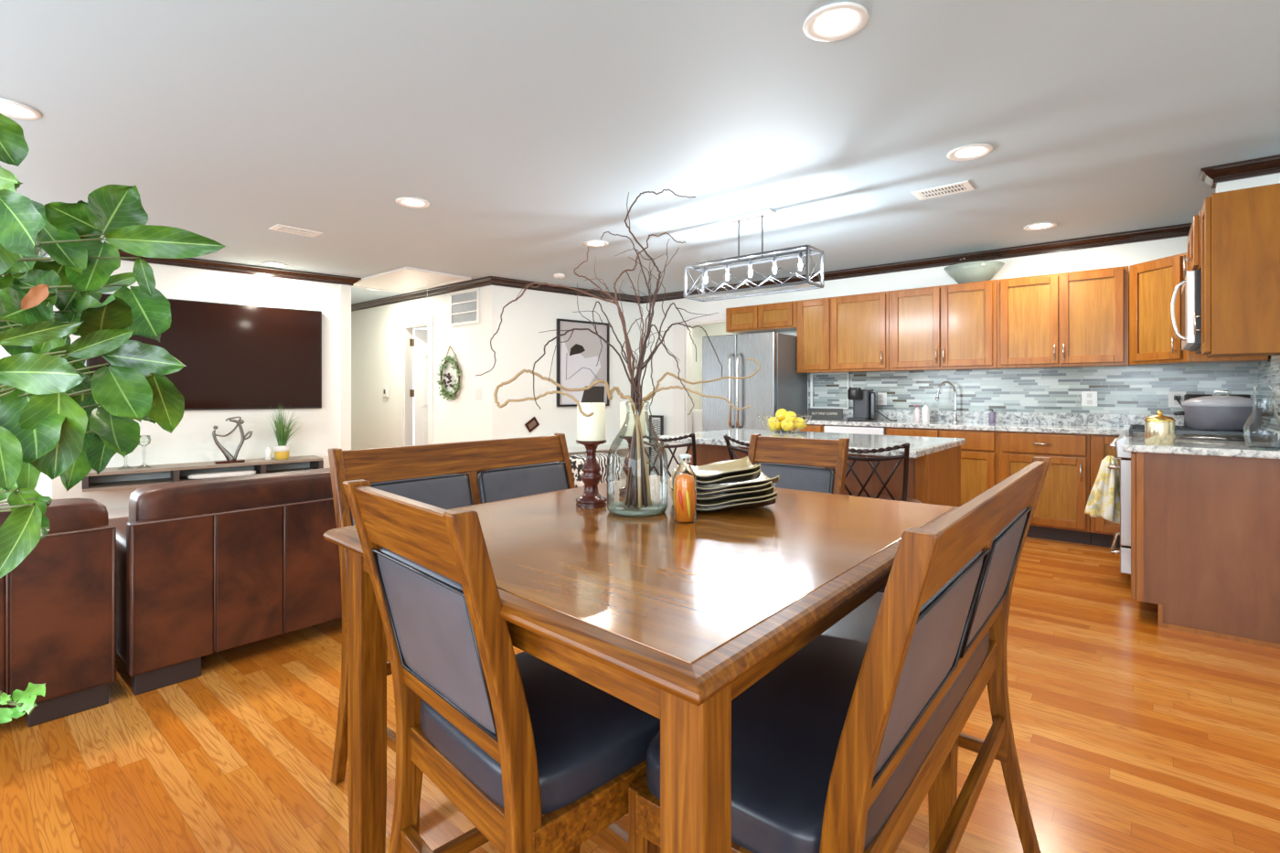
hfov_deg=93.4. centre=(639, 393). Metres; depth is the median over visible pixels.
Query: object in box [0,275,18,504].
wall
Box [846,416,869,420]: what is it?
drip tray
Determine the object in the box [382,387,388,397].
light switch
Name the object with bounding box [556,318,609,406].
framed picture
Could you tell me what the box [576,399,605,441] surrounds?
pillar candle
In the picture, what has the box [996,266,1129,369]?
upper cabinet
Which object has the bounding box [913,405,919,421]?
soap bottle
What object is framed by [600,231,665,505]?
branch
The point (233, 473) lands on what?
folded cloth
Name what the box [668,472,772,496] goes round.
square plate
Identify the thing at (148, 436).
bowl
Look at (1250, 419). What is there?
carafe
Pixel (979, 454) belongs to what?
base cabinet
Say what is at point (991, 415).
soap bottle
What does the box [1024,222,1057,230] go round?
recessed light
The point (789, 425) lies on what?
lemon
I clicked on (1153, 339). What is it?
upper cabinet
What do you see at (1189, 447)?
countertop
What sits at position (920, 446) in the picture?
island countertop
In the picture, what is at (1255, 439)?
cooktop
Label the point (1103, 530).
base cabinet
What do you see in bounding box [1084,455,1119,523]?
tea towel
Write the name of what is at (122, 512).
baseboard
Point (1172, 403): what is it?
wall outlet
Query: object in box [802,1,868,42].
recessed light
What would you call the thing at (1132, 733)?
floor
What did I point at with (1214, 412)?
pot
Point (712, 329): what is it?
wall
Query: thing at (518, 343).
wall
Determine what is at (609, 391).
branch
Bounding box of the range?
[1108,424,1279,574]
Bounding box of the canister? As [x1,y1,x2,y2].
[1143,410,1175,444]
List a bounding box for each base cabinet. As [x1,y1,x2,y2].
[791,424,824,432]
[885,426,998,505]
[998,430,1090,544]
[1090,434,1119,548]
[1130,452,1279,649]
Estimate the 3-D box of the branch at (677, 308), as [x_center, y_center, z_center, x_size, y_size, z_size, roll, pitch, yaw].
[0.057,-0.002,1.466,0.212,0.572,0.094,0,0,22]
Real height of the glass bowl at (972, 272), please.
0.170 m
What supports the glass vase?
on the dining table at (667, 618)
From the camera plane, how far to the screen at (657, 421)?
8.16 m
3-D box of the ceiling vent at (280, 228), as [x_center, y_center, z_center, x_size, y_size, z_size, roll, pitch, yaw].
[-2.830,-1.335,4.969,0.200,0.008,0.340,0,0,40]
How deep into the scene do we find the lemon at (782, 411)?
4.44 m
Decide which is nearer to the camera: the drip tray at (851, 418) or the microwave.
the microwave
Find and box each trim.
[41,247,361,286]
[351,223,1191,311]
[1198,154,1279,189]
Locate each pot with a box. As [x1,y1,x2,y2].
[274,450,289,459]
[1173,390,1273,430]
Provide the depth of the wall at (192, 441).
6.27 m
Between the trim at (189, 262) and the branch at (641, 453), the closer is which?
the branch at (641, 453)
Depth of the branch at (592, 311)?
1.56 m
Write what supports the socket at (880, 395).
attached to the wall outlet at (881, 396)
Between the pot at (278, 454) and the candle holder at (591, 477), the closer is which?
the candle holder at (591, 477)
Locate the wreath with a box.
[435,345,461,400]
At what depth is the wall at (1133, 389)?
5.61 m
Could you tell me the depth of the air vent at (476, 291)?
7.31 m
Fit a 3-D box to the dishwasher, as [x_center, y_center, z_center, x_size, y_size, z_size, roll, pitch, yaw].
[2.268,0.762,6.122,0.595,0.875,0.585,0,0,40]
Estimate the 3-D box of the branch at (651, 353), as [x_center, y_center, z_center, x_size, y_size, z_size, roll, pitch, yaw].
[0.023,0.092,1.469,0.051,0.385,0.151,0,0,-36]
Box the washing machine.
[692,409,702,432]
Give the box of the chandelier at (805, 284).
[683,208,823,301]
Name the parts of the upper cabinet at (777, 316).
panel, door, panel, door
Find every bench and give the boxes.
[327,433,575,834]
[628,456,1051,852]
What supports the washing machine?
on the floor
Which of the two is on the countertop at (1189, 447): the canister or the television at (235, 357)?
the canister
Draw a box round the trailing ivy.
[0,682,46,723]
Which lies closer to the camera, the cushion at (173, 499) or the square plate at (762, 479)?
the square plate at (762, 479)
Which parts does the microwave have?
handle, door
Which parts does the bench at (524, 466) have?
post, seat frame, leg, rail, post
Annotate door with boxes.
[398,314,433,446]
[672,313,725,470]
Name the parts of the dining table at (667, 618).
leg, edge moulding, leg, leg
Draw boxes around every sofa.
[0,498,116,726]
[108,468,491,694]
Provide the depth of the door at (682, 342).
8.00 m
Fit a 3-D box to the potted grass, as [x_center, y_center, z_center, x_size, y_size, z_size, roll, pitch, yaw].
[-3.615,0.390,6.499,0.629,0.610,0.693,0,0,0]
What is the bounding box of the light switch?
[475,388,481,398]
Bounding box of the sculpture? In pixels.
[212,416,252,464]
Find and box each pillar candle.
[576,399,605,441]
[619,401,645,436]
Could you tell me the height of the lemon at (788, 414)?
0.091 m
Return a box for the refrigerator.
[702,331,807,431]
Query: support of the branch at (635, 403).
in the glass vase
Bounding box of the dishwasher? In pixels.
[823,425,885,435]
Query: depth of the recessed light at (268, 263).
6.25 m
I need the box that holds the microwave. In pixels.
[1170,269,1201,353]
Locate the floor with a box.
[0,536,1279,852]
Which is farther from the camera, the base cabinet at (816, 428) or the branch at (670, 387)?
the base cabinet at (816, 428)
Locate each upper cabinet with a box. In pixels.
[725,300,796,333]
[796,291,892,373]
[889,279,1002,371]
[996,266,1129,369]
[1129,252,1268,364]
[1183,210,1201,277]
[1194,182,1279,357]
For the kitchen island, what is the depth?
3.48 m
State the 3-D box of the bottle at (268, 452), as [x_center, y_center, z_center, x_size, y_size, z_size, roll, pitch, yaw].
[-3.883,0.630,6.305,0.064,0.130,0.064,0,0,40]
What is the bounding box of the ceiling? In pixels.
[0,0,1279,304]
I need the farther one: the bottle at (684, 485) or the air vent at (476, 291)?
the air vent at (476, 291)
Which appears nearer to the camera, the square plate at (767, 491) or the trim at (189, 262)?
the square plate at (767, 491)
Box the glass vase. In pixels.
[606,401,668,516]
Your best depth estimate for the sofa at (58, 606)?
2.23 m
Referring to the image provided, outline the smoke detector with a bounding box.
[553,273,565,278]
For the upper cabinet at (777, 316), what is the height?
0.290 m
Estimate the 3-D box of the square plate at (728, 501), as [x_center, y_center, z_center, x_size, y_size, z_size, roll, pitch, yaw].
[0.214,0.267,1.603,0.264,0.049,0.265,0,0,-4]
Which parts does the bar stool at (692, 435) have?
rail, rope rail, post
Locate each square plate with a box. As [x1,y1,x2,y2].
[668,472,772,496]
[669,487,778,507]
[670,485,774,501]
[671,496,776,511]
[672,464,779,490]
[676,464,760,485]
[679,456,760,479]
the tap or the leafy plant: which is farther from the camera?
the tap
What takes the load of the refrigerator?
on the floor
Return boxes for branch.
[475,282,641,492]
[493,368,651,505]
[532,283,640,417]
[572,301,634,503]
[573,246,641,505]
[584,232,685,505]
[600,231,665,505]
[614,270,644,415]
[615,189,695,506]
[620,318,651,507]
[624,241,668,505]
[625,385,752,504]
[627,352,660,507]
[630,247,679,415]
[630,358,760,508]
[631,273,711,504]
[631,312,722,506]
[634,324,694,507]
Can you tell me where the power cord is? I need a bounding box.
[1173,395,1182,406]
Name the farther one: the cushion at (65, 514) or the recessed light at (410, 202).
the recessed light at (410, 202)
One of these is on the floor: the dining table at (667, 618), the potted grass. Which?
the dining table at (667, 618)
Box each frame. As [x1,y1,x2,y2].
[524,416,539,432]
[810,372,849,409]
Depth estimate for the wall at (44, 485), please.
5.64 m
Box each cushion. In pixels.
[0,498,108,532]
[128,468,373,522]
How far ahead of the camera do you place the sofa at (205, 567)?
2.60 m
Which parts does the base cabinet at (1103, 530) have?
panel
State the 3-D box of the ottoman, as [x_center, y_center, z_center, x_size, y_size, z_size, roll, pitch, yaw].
[-0.549,0.965,7.246,0.600,0.470,0.420,0,0,-40]
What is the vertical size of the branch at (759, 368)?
0.377 m
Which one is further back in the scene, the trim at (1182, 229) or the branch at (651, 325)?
the trim at (1182, 229)
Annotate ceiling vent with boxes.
[268,224,322,237]
[910,180,974,200]
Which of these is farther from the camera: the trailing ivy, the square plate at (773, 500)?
the square plate at (773, 500)
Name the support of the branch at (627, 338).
in the glass vase
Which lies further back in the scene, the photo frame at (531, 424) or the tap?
the photo frame at (531, 424)
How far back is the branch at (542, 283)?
1.60 m
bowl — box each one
[138,435,150,446]
[756,414,812,432]
[943,260,1004,283]
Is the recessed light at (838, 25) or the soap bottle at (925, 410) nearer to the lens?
the recessed light at (838, 25)
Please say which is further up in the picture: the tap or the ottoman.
the tap
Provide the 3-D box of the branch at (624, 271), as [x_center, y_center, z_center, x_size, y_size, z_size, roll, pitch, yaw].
[-0.003,-0.008,1.490,0.083,0.585,0.112,0,0,32]
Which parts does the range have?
knob, handle, handle, warming drawer, oven door, control panel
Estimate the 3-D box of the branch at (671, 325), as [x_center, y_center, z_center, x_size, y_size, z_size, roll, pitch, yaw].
[0.117,0.037,1.566,0.288,0.495,0.069,0,0,-29]
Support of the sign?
on the countertop at (1079, 423)
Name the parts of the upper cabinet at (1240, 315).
handle, door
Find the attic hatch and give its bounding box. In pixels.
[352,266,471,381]
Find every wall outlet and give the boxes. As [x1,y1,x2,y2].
[877,392,886,405]
[1081,391,1097,406]
[1168,391,1186,407]
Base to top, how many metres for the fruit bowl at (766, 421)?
0.130 m
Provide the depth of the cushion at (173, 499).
2.67 m
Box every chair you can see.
[342,479,660,852]
[747,433,849,494]
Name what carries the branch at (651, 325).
in the glass vase
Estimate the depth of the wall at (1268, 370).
4.13 m
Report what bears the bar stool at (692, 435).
on the floor
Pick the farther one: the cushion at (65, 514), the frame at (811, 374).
the frame at (811, 374)
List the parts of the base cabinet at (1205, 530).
door, toe trim, shoe moulding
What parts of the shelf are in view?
shelf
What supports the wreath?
attached to the wall at (375, 330)
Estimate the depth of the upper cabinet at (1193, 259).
3.52 m
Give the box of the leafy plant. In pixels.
[0,113,226,577]
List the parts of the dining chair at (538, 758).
post, rail, rail, post, seat frame, seat, leg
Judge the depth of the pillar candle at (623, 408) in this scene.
1.76 m
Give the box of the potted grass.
[267,405,319,459]
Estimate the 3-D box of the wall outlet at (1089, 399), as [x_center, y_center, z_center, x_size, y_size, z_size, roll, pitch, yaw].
[3.877,0.050,5.204,0.110,0.130,0.010,0,0,40]
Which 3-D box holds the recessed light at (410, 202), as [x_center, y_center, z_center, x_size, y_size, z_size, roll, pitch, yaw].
[-1.591,-1.334,4.233,0.228,0.010,0.228,0,0,40]
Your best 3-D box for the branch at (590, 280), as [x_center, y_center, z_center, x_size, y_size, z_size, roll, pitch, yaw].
[-0.085,-0.031,1.499,0.176,0.631,0.073,0,0,-39]
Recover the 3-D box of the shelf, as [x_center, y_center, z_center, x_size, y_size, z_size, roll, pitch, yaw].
[-4.249,0.787,6.002,1.904,0.185,0.433,0,0,-41]
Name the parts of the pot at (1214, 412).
knob, lid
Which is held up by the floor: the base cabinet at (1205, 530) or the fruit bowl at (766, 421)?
the base cabinet at (1205, 530)
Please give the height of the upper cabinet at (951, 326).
0.790 m
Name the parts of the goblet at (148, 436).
stem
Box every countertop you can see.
[658,428,965,458]
[801,409,1272,437]
[1122,437,1279,458]
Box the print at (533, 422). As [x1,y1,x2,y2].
[527,419,536,429]
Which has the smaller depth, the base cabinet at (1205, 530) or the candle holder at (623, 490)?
the candle holder at (623, 490)
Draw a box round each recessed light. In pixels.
[0,97,41,119]
[262,261,287,266]
[395,197,430,208]
[583,240,608,247]
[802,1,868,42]
[947,143,993,160]
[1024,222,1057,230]
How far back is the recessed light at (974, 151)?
3.34 m
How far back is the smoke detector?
6.76 m
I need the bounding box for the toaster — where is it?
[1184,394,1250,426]
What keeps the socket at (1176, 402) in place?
attached to the wall outlet at (1172, 403)
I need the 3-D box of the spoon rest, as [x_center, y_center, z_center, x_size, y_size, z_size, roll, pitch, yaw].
[3.231,0.256,3.438,0.034,0.020,0.334,0,0,-33]
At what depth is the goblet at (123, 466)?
5.56 m
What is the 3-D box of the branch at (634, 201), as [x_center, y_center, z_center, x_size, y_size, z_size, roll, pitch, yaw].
[0.044,-0.110,1.448,0.193,0.789,0.092,0,0,31]
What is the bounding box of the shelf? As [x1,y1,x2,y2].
[81,455,323,491]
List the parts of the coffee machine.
water tank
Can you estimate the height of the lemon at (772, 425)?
0.090 m
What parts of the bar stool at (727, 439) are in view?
post, rope rail, rail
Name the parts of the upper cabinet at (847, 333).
door, panel, panel, door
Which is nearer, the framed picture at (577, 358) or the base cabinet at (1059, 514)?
the base cabinet at (1059, 514)
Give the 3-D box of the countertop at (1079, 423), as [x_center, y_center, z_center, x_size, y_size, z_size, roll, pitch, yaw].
[3.085,0.247,5.462,3.595,0.145,0.654,0,0,40]
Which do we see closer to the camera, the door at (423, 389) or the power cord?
the power cord
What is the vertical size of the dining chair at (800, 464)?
1.022 m
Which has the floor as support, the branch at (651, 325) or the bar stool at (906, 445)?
the bar stool at (906, 445)
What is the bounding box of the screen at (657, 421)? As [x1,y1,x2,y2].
[649,415,663,475]
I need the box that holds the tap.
[935,381,960,422]
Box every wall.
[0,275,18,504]
[33,255,52,499]
[52,260,351,509]
[340,284,350,450]
[351,285,491,449]
[491,285,641,472]
[641,235,1260,476]
[692,322,737,409]
[1216,172,1279,192]
[1258,355,1279,439]
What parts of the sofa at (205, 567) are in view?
armrest, panel, panel, panel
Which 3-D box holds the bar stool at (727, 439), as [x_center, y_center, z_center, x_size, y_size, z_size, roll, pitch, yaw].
[0.755,0.716,3.350,0.456,0.971,0.440,0,0,40]
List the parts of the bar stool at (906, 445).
rail, rope rail, seat, post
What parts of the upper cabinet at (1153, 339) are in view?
panel, door, handle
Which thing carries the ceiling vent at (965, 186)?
in the ceiling
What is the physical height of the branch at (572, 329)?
0.553 m
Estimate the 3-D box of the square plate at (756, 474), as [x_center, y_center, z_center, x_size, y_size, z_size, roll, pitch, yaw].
[0.205,0.215,1.605,0.209,0.049,0.209,0,0,-4]
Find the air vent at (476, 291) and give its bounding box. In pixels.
[449,287,479,326]
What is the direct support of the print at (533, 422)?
attached to the photo frame at (531, 424)
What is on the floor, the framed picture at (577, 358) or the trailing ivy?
the trailing ivy
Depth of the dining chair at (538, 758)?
1.01 m
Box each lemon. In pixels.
[768,418,780,430]
[775,408,787,420]
[780,418,793,431]
[784,411,796,421]
[793,416,806,429]
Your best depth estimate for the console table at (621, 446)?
7.68 m
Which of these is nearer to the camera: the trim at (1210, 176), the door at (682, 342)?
the trim at (1210, 176)
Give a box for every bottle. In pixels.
[265,447,271,459]
[672,453,696,522]
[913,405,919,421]
[921,401,929,421]
[988,408,995,423]
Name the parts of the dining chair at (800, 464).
post, rail, post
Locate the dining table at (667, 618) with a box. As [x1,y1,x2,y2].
[323,474,958,852]
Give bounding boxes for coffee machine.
[846,387,896,420]
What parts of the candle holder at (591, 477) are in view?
drip plate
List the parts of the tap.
spout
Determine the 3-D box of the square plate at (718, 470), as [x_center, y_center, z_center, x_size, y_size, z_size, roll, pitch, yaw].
[0.210,0.202,1.612,0.209,0.049,0.209,0,0,1]
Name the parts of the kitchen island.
corner post, panel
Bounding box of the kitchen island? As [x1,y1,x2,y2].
[686,444,960,592]
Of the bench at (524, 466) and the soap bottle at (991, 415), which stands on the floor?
the bench at (524, 466)
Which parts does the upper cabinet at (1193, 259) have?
handle, handle, door, door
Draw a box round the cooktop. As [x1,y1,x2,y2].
[1136,432,1279,442]
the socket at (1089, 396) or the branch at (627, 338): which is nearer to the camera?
the branch at (627, 338)
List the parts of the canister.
lid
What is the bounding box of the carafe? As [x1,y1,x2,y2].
[1243,386,1279,450]
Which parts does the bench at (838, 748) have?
leg, seat frame, seat, post, rail, rail, post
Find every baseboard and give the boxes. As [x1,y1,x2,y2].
[106,507,128,518]
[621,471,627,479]
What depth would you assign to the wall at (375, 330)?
7.80 m
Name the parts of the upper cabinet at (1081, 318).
panel, door, handle, handle, panel, door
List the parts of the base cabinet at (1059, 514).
handle, panel, drawer, door, handle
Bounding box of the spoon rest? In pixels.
[1174,436,1245,441]
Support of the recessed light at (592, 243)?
in the ceiling
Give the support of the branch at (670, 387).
in the glass vase
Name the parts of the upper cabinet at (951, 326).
door, panel, panel, door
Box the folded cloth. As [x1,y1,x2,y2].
[187,469,255,479]
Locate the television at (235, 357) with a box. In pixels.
[85,293,321,410]
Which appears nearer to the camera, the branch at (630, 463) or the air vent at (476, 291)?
the branch at (630, 463)
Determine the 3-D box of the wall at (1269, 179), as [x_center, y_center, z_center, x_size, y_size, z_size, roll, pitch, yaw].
[3.615,-1.200,3.542,0.335,0.280,0.125,0,0,40]
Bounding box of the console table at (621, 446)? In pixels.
[567,443,653,466]
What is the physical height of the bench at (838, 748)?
1.035 m
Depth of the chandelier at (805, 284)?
4.47 m
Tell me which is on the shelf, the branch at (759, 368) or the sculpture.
the sculpture
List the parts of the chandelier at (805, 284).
rod, cage frame, rod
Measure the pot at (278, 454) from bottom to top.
0.085 m
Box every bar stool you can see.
[643,432,696,476]
[723,434,749,459]
[818,437,921,502]
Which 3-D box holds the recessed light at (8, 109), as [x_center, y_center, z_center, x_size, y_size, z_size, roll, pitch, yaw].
[-2.966,-1.334,2.828,0.228,0.010,0.228,0,0,40]
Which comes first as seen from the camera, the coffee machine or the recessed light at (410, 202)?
the recessed light at (410, 202)
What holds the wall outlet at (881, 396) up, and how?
attached to the wall at (1133, 389)
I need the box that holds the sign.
[808,407,842,419]
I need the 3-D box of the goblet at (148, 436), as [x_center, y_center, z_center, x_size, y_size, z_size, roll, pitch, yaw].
[-4.624,0.545,5.626,0.120,0.300,0.118,0,0,40]
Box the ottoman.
[569,452,621,487]
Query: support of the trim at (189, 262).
attached to the wall at (192, 441)
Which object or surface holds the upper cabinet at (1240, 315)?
attached to the wall at (1268, 370)
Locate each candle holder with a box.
[576,439,606,508]
[618,435,646,496]
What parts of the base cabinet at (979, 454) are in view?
drawer, drawer, panel, door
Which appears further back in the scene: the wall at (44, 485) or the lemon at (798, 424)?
the wall at (44, 485)
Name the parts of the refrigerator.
door, handle, handle, door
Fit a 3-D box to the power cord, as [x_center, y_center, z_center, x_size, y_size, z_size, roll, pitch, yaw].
[4.306,0.144,4.720,0.046,0.248,0.262,0,0,-4]
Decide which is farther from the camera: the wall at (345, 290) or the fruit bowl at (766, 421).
the wall at (345, 290)
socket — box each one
[879,394,883,403]
[1087,394,1092,404]
[1173,394,1180,405]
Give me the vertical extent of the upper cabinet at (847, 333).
0.790 m
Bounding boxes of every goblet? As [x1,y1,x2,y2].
[117,459,133,469]
[136,435,151,468]
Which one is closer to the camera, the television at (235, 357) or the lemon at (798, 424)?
the lemon at (798, 424)
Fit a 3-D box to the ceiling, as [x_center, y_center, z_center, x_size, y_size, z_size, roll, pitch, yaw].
[-1.059,-1.390,4.805,12.200,0.100,11.200,0,0,40]

